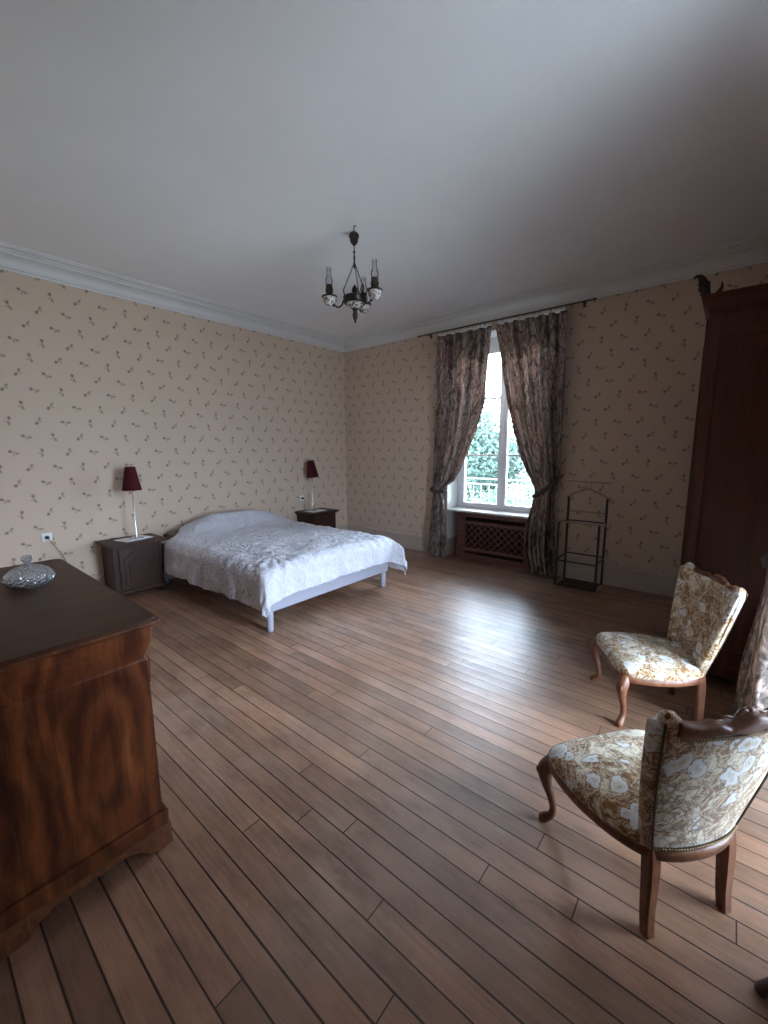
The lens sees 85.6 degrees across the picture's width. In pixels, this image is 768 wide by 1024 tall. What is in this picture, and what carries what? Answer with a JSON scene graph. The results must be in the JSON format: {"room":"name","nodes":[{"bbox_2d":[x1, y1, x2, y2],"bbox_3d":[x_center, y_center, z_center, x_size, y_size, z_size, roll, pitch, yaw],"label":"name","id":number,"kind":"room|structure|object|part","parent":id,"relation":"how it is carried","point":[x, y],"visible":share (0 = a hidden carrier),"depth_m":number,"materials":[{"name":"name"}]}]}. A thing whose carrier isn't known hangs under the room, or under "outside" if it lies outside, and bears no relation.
{"room":"bedroom","nodes":[
{"label":"bedroom","id":0,"kind":"room"},
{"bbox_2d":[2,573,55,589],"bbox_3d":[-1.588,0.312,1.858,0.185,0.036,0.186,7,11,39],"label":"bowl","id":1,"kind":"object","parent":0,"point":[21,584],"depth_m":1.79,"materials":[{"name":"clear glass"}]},
{"bbox_2d":[0,269,346,574],"bbox_3d":[-2.378,-0.885,5.314,0.300,3.270,5.820,7,11,39],"label":"wall","id":2,"kind":"structure","parent":0,"point":[210,417],"depth_m":4.64,"materials":[{"name":"paper"}]},
{"bbox_2d":[41,533,52,541],"bbox_3d":[-3.323,0.249,4.084,0.015,0.084,0.084,7,11,39],"label":"wall outlet","id":3,"kind":"object","parent":2,"relation":"attached to","point":[43,535],"visible":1,"depth_m":4.08,"materials":[{"name":"plastic"}]},
{"bbox_2d":[45,536,65,560],"bbox_3d":[-3.241,0.550,4.171,0.059,0.658,0.201,7,11,39],"label":"plug","id":4,"kind":"object","parent":2,"relation":"attached to","point":[46,537],"visible":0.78,"depth_m":4.07,"materials":[{"name":"black plastic"}]},
{"bbox_2d":[0,241,343,351],"bbox_3d":[-2.225,-2.400,4.815,0.288,0.145,5.220,7,11,39],"label":"trim","id":5,"kind":"structure","parent":2,"relation":"attached to","point":[15,259],"depth_m":4.46,"materials":[{"name":"paint"}]},
{"bbox_2d":[89,524,346,584],"bbox_3d":[-2.309,0.640,5.365,0.024,0.238,5.220,7,11,39],"label":"baseboard","id":6,"kind":"structure","parent":2,"relation":"attached to","point":[100,577],"depth_m":4.49,"materials":[{"name":"paint"}]},
{"bbox_2d":[0,548,767,1023],"bbox_3d":[-0.549,1.187,3.178,6.200,0.200,7.220,7,11,39],"label":"floor","id":7,"kind":"structure","parent":0,"point":[354,795],"depth_m":1.61,"materials":[{"name":"brown wood"}]},
{"bbox_2d":[0,559,172,961],"bbox_3d":[-1.493,0.820,1.796,1.316,0.952,0.562,7,11,39],"label":"commode","id":8,"kind":"object","parent":7,"relation":"on","point":[80,791],"visible":1,"depth_m":1.40,"materials":[{"name":"brown wood"}]},
{"bbox_2d":[1,555,55,589],"bbox_3d":[-1.588,0.261,1.849,0.188,0.138,0.186,7,11,39],"label":"dish","id":9,"kind":"object","parent":8,"relation":"on","point":[28,575],"visible":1,"depth_m":1.81,"materials":[{"name":"clear glass"}]},
{"bbox_3d":[-1.340,0.547,1.946,1.145,0.105,0.014,7,11,39],"label":"drawer","id":10,"kind":"part","parent":8,"relation":"part of","materials":[{"name":"brown wood"}]},
{"bbox_2d":[95,533,166,594],"bbox_3d":[-2.722,0.590,4.513,0.410,0.600,0.556,7,11,39],"label":"nightstand","id":11,"kind":"object","parent":7,"relation":"on","point":[134,566],"visible":0.81,"depth_m":4.37,"materials":[{"name":"brown wood"}]},
{"bbox_2d":[114,535,152,541],"bbox_3d":[-2.704,0.287,4.482,0.220,0.004,0.300,4,10,25],"label":"mat","id":12,"kind":"object","parent":11,"relation":"on","point":[127,539],"visible":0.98,"depth_m":4.43,"materials":[{"name":"white fabric"}]},
{"bbox_2d":[110,466,143,539],"bbox_3d":[-2.753,-0.092,4.398,0.347,0.770,0.186,-4,10,-24],"label":"table lamp","id":13,"kind":"object","parent":12,"relation":"on","point":[131,482],"visible":1,"depth_m":4.35,"materials":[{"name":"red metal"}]},
{"bbox_3d":[-2.682,-0.355,4.392,0.186,0.250,0.186,7,11,39],"label":"lamp shade","id":14,"kind":"part","parent":13,"relation":"part of","materials":[{"name":"red fabric"}]},
{"bbox_3d":[-2.680,-0.040,4.440,0.036,0.628,0.035,7,11,39],"label":"stem","id":15,"kind":"part","parent":13,"relation":"part of","materials":[{"name":"silver metal"}]},
{"bbox_3d":[-2.587,0.580,4.397,0.032,0.423,0.376,7,11,39],"label":"door","id":16,"kind":"part","parent":11,"relation":"part of","materials":[{"name":"brown wood"}]},
{"bbox_3d":[-2.729,0.806,4.553,0.387,0.036,0.506,7,11,39],"label":"moulding","id":17,"kind":"part","parent":11,"relation":"part of","materials":[{"name":"brown wood"}]},
{"bbox_2d":[163,556,387,631],"bbox_3d":[-1.299,0.680,4.783,2.180,0.325,1.580,7,11,39],"label":"bed","id":18,"kind":"object","parent":7,"relation":"on","point":[341,581],"visible":0.12,"depth_m":4.00,"materials":[{"name":"paint"}]},
{"bbox_2d":[161,540,167,555],"bbox_3d":[-1.301,0.432,4.745,2.140,0.173,1.560,7,11,39],"label":"mattress","id":19,"kind":"object","parent":18,"relation":"on","point":[163,543],"visible":0.05,"depth_m":4.77,"materials":[{"name":"beige fabric"}]},
{"bbox_2d":[167,529,178,537],"bbox_3d":[-2.358,0.248,5.015,0.178,0.113,0.480,7,11,39],"label":"pillow","id":20,"kind":"object","parent":19,"relation":"on","point":[172,533],"visible":0.23,"depth_m":4.85,"materials":[{"name":"fabric"}]},
{"bbox_2d":[164,509,406,617],"bbox_3d":[-1.225,0.403,4.693,2.401,0.631,1.841,7,11,39],"label":"duvet","id":21,"kind":"object","parent":19,"relation":"on","point":[258,559],"visible":0.99,"depth_m":4.12,"materials":[{"name":"fabric"}]},
{"bbox_3d":[-2.566,0.742,4.866,0.064,0.190,0.064,7,11,39],"label":"leg","id":22,"kind":"part","parent":18,"relation":"part of","materials":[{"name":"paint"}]},
{"bbox_3d":[-0.979,0.933,3.559,0.064,0.190,0.064,7,11,39],"label":"leg","id":23,"kind":"part","parent":18,"relation":"part of","materials":[{"name":"paint"}]},
{"bbox_3d":[-0.475,0.688,4.090,0.035,0.140,1.580,7,11,39],"label":"foot rail","id":24,"kind":"part","parent":18,"relation":"part of","materials":[{"name":"paint"}]},
{"bbox_3d":[-0.013,0.753,4.705,0.064,0.190,0.064,7,11,39],"label":"leg","id":25,"kind":"part","parent":18,"relation":"part of","materials":[{"name":"paint"}]},
{"bbox_2d":[295,508,338,527],"bbox_3d":[-1.042,0.276,6.505,0.410,0.600,0.556,7,11,39],"label":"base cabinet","id":26,"kind":"object","parent":7,"relation":"on","point":[328,517],"visible":0.5,"depth_m":6.35,"materials":[{"name":"brown wood"}]},
{"bbox_2d":[303,509,325,512],"bbox_3d":[-1.066,-0.019,6.426,0.220,0.004,0.300,6,10,34],"label":"mat","id":27,"kind":"object","parent":26,"relation":"on","point":[318,510],"visible":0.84,"depth_m":6.34,"materials":[{"name":"white fabric"}]},
{"bbox_2d":[301,460,318,510],"bbox_3d":[-1.181,-0.408,6.391,0.356,0.775,0.185,0,9,0],"label":"table lamp","id":28,"kind":"object","parent":27,"relation":"on","point":[312,472],"visible":1,"depth_m":6.29,"materials":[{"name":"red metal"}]},
{"bbox_3d":[-1.098,-0.660,6.352,0.186,0.266,0.184,4,10,28],"label":"lamp shade","id":29,"kind":"part","parent":28,"relation":"part of","materials":[{"name":"red fabric"}]},
{"bbox_3d":[-0.907,0.266,6.390,0.032,0.423,0.376,7,11,39],"label":"door","id":30,"kind":"part","parent":26,"relation":"part of","materials":[{"name":"brown wood"}]},
{"bbox_2d":[456,512,527,569],"bbox_3d":[1.546,0.355,5.686,1.116,0.662,0.252,7,11,39],"label":"radiator cover","id":31,"kind":"object","parent":7,"relation":"on","point":[500,540],"visible":0.82,"depth_m":5.65,"materials":[{"name":"brown wood"}]},
{"bbox_2d":[553,480,613,594],"bbox_3d":[2.188,0.257,4.584,0.528,1.183,0.370,7,11,39],"label":"stand","id":32,"kind":"object","parent":7,"relation":"on","point":[594,587],"visible":1,"depth_m":4.61,"materials":[{"name":"black metal"}]},
{"bbox_3d":[1.931,0.464,4.629,0.022,0.722,0.022,7,11,39],"label":"post","id":33,"kind":"part","parent":32,"relation":"part of","materials":[{"name":"black metal"}]},
{"bbox_3d":[2.132,0.303,4.842,0.022,0.975,0.022,7,11,39],"label":"post","id":34,"kind":"part","parent":32,"relation":"part of","materials":[{"name":"black metal"}]},
{"bbox_3d":[2.246,0.502,4.370,0.022,0.722,0.022,7,11,39],"label":"post","id":35,"kind":"part","parent":32,"relation":"part of","materials":[{"name":"black metal"}]},
{"bbox_3d":[2.343,0.849,4.546,0.024,0.022,0.370,7,11,39],"label":"foot rail","id":36,"kind":"part","parent":32,"relation":"part of","materials":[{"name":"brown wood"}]},
{"bbox_3d":[2.439,0.340,4.589,0.022,0.975,0.022,7,11,39],"label":"post","id":37,"kind":"part","parent":32,"relation":"part of","materials":[{"name":"black metal"}]},
{"bbox_2d":[536,705,767,939],"bbox_3d":[0.958,0.915,1.475,0.572,0.845,0.605,-2,9,-13],"label":"salon chair","id":38,"kind":"object","parent":7,"relation":"on","point":[676,790],"visible":1,"depth_m":1.28,"materials":[{"name":"beige fabric"}]},
{"bbox_3d":[0.677,1.145,1.716,0.063,0.321,0.085,-9,12,-44],"label":"leg","id":39,"kind":"part","parent":38,"relation":"part of","materials":[{"name":"brown wood"}]},
{"bbox_3d":[0.949,1.037,1.535,0.528,0.052,0.500,-2,9,-13],"label":"seat rail","id":40,"kind":"part","parent":38,"relation":"part of","materials":[{"name":"brown wood"}]},
{"bbox_3d":[0.945,0.982,1.544,0.530,0.082,0.467,-2,9,-13],"label":"seat","id":41,"kind":"part","parent":38,"relation":"part of","materials":[{"name":"beige fabric"}]},
{"bbox_3d":[0.849,1.205,1.328,0.046,0.311,0.063,-2,9,-13],"label":"leg","id":42,"kind":"part","parent":38,"relation":"part of","materials":[{"name":"brown wood"}]},
{"bbox_3d":[1.002,1.040,1.310,0.331,0.011,0.038,-2,9,-13],"label":"nail trim","id":43,"kind":"part","parent":38,"relation":"part of","materials":[{"name":"gold metal"}]},
{"bbox_3d":[1.002,0.790,1.262,0.572,0.535,0.168,-2,9,-13],"label":"backrest","id":44,"kind":"part","parent":38,"relation":"part of","materials":[{"name":"beige fabric"}]},
{"bbox_3d":[1.017,0.584,1.162,0.469,0.064,0.072,-2,9,-13],"label":"rail","id":45,"kind":"part","parent":38,"relation":"part of","materials":[{"name":"brown wood"}]},
{"bbox_3d":[1.019,0.614,1.161,0.441,0.020,0.031,-2,9,-13],"label":"nail trim","id":46,"kind":"part","parent":38,"relation":"part of","materials":[{"name":"gold metal"}]},
{"bbox_3d":[1.143,1.193,1.397,0.046,0.311,0.063,-2,9,-13],"label":"leg","id":47,"kind":"part","parent":38,"relation":"part of","materials":[{"name":"brown wood"}]},
{"bbox_2d":[590,562,747,727],"bbox_3d":[1.627,0.762,2.450,0.605,0.845,0.572,1,9,10],"label":"salon chair","id":48,"kind":"object","parent":7,"relation":"on","point":[705,606],"visible":0.99,"depth_m":2.33,"materials":[{"name":"beige fabric"}]},
{"bbox_3d":[1.411,0.981,2.758,0.085,0.321,0.063,7,12,41],"label":"leg","id":49,"kind":"part","parent":48,"relation":"part of","materials":[{"name":"brown wood"}]},
{"bbox_3d":[1.329,1.050,2.314,0.085,0.321,0.063,-4,9,-20],"label":"leg","id":50,"kind":"part","parent":48,"relation":"part of","materials":[{"name":"brown wood"}]},
{"bbox_3d":[1.586,0.889,2.477,0.500,0.052,0.528,1,9,10],"label":"seat rail","id":51,"kind":"part","parent":48,"relation":"part of","materials":[{"name":"brown wood"}]},
{"bbox_3d":[1.568,0.837,2.472,0.467,0.082,0.530,1,9,10],"label":"seat","id":52,"kind":"part","parent":48,"relation":"part of","materials":[{"name":"beige fabric"}]},
{"bbox_3d":[1.811,1.004,2.608,0.063,0.311,0.046,1,9,10],"label":"leg","id":53,"kind":"part","parent":48,"relation":"part of","materials":[{"name":"brown wood"}]},
{"bbox_3d":[1.757,1.050,2.314,0.063,0.311,0.046,1,9,10],"label":"leg","id":54,"kind":"part","parent":48,"relation":"part of","materials":[{"name":"brown wood"}]},
{"bbox_3d":[1.819,0.613,2.391,0.168,0.535,0.572,1,9,10],"label":"backrest","id":55,"kind":"part","parent":48,"relation":"part of","materials":[{"name":"beige fabric"}]},
{"bbox_3d":[1.887,0.398,2.345,0.072,0.064,0.469,1,9,10],"label":"rail","id":56,"kind":"part","parent":48,"relation":"part of","materials":[{"name":"brown wood"}]},
{"bbox_2d":[680,274,767,680],"bbox_3d":[2.617,-0.239,3.090,0.636,2.610,1.480,7,11,39],"label":"wardrobe","id":57,"kind":"object","parent":7,"relation":"on","point":[725,534],"visible":0.8,"depth_m":2.56,"materials":[{"name":"brown wood"}]},
{"bbox_3d":[2.235,-0.172,2.999,0.026,2.170,0.636,7,11,39],"label":"door","id":58,"kind":"part","parent":57,"relation":"part of","materials":[{"name":"brown wood"}]},
{"bbox_3d":[2.631,-1.332,2.906,0.585,0.106,1.480,7,11,39],"label":"cornice","id":59,"kind":"part","parent":57,"relation":"part of","materials":[{"name":"brown wood"}]},
{"bbox_2d":[754,977,767,998],"bbox_3d":[1.054,1.274,1.023,0.179,0.263,0.292,7,11,39],"label":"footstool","id":60,"kind":"object","parent":7,"relation":"on","point":[761,986],"visible":1,"depth_m":1.17,"materials":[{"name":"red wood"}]},
{"bbox_2d":[0,0,767,337],"bbox_3d":[-0.568,-2.244,2.653,6.200,0.200,7.220,7,11,39],"label":"ceiling","id":61,"kind":"structure","parent":0,"point":[228,152],"depth_m":2.36,"materials":[{"name":"paint"}]},
{"bbox_2d":[321,226,382,323],"bbox_3d":[-0.269,-1.880,3.278,0.438,0.730,0.462,-3,9,-17],"label":"chandelier","id":62,"kind":"object","parent":61,"relation":"hanging from","point":[356,301],"visible":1,"depth_m":3.27,"materials":[{"name":"brown metal"}]},
{"bbox_3d":[-0.438,-1.776,3.313,0.064,0.078,0.063,7,11,39],"label":"burner","id":63,"kind":"part","parent":62,"relation":"part of","materials":[{"name":"brown metal"}]},
{"bbox_3d":[-0.380,-1.674,3.326,0.129,0.072,0.014,0,9,2],"label":"arm","id":64,"kind":"part","parent":62,"relation":"part of","materials":[{"name":"brown metal"}]},
{"bbox_3d":[-0.234,-2.007,3.270,0.022,0.159,0.022,7,11,39],"label":"stem","id":65,"kind":"part","parent":62,"relation":"part of","materials":[{"name":"brown metal"}]},
{"bbox_3d":[-0.232,-1.656,3.324,0.140,0.050,0.140,7,11,39],"label":"lamp shade","id":66,"kind":"part","parent":62,"relation":"part of","materials":[{"name":"ceramic"}]},
{"bbox_3d":[-0.071,-1.758,3.181,0.064,0.078,0.063,7,11,39],"label":"burner","id":67,"kind":"part","parent":62,"relation":"part of","materials":[{"name":"brown metal"}]},
{"bbox_2d":[344,262,767,574],"bbox_3d":[1.738,-0.922,5.409,5.900,3.270,0.400,7,11,39],"label":"wall","id":68,"kind":"structure","parent":0,"point":[633,359],"depth_m":4.58,"materials":[{"name":"paper"}]},
{"bbox_2d":[447,507,528,518],"bbox_3d":[1.525,0.011,5.643,1.370,0.028,0.289,7,11,39],"label":"window sill","id":69,"kind":"structure","parent":68,"relation":"attached to","point":[458,509],"depth_m":5.64,"materials":[{"name":"white paint"}]},
{"bbox_2d":[446,329,530,538],"bbox_3d":[1.544,-0.935,5.527,1.394,2.782,0.357,7,11,39],"label":"window","id":70,"kind":"structure","parent":68,"relation":"in","point":[456,490],"depth_m":5.68,"materials":[{"name":"white paint"}]},
{"bbox_3d":[1.635,-1.151,5.606,1.366,2.353,0.070,7,11,39],"label":"frame","id":71,"kind":"part","parent":70,"relation":"part of","materials":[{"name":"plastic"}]},
{"bbox_2d":[465,477,533,506],"bbox_3d":[1.745,-0.215,5.877,1.490,0.490,0.170,7,11,39],"label":"guard rail","id":72,"kind":"object","parent":68,"relation":"attached to","point":[481,484],"visible":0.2,"depth_m":6.04,"materials":[{"name":"metal"}]},
{"bbox_2d":[418,298,596,338],"bbox_3d":[1.391,-2.359,5.127,2.298,0.060,0.128,7,11,39],"label":"curtain rod","id":73,"kind":"object","parent":68,"relation":"attached to","point":[584,301],"visible":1,"depth_m":4.92,"materials":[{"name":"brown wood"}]},
{"bbox_2d":[427,322,491,556],"bbox_3d":[0.983,-0.864,5.615,0.903,3.072,0.186,8,12,43],"label":"curtain","id":74,"kind":"object","parent":73,"relation":"hanging from","point":[462,356],"visible":1,"depth_m":5.57,"materials":[{"name":"brown fabric"}]},
{"bbox_2d":[496,307,566,577],"bbox_3d":[1.708,-0.774,5.000,0.868,3.071,0.188,6,10,34],"label":"curtain","id":75,"kind":"object","parent":73,"relation":"hanging from","point":[531,346],"visible":0.99,"depth_m":4.90,"materials":[{"name":"brown fabric"}]},
{"bbox_2d":[347,524,677,596],"bbox_3d":[1.544,0.567,5.706,5.500,0.238,0.294,7,11,39],"label":"baseboard","id":76,"kind":"structure","parent":68,"relation":"attached to","point":[659,583],"depth_m":4.77,"materials":[{"name":"paint"}]},
{"bbox_2d":[344,233,767,351],"bbox_3d":[1.356,-2.454,5.037,5.500,0.145,0.288,7,11,39],"label":"trim","id":77,"kind":"structure","parent":68,"relation":"attached to","point":[751,251],"depth_m":4.39,"materials":[{"name":"paint"}]},
{"bbox_3d":[3.020,-0.513,2.681,0.400,3.270,2.200,7,11,39],"label":"wall","id":78,"kind":"structure","parent":0,"visible":0},
{"bbox_2d":[732,553,767,714],"bbox_3d":[1.927,-0.282,1.910,0.221,3.030,0.835,7,11,39],"label":"curtain","id":79,"kind":"object","parent":78,"relation":"hanging from","point":[752,683],"visible":0.8,"depth_m":2.15,"materials":[{"name":"fabric"}]},
{"label":"outside","id":80,"kind":"structure","parent":0,"visible":0},
{"bbox_2d":[466,477,532,505],"bbox_3d":[24.324,-0.578,37.537,100.000,0.174,60.000,7,11,39],"label":"lawn","id":81,"kind":"structure","parent":80,"point":[517,488],"depth_m":48.81,"materials":[{"name":"green plant"}]},
{"bbox_2d":[466,395,530,502],"bbox_3d":[7.221,-3.280,27.982,6.935,9.068,6.339,7,11,39],"label":"tree","id":82,"kind":"object","parent":81,"relation":"on","point":[476,466],"visible":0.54,"depth_m":26.25,"materials":[{"name":"green plant"}]},
{"bbox_2d":[474,483,534,506],"bbox_3d":[5.613,0.584,19.715,4.324,3.959,3.874,7,11,39],"label":"bush","id":83,"kind":"object","parent":81,"relation":"on","point":[492,498],"visible":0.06,"depth_m":19.08,"materials":[{"name":"green plant"}]},
{"bbox_2d":[521,470,534,505],"bbox_3d":[9.410,-0.410,24.006,3.307,4.582,4.166,-6,11,-34],"label":"bush","id":84,"kind":"object","parent":81,"relation":"on","point":[525,482],"visible":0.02,"depth_m":23.99,"materials":[{"name":"green plant"}]}
]}

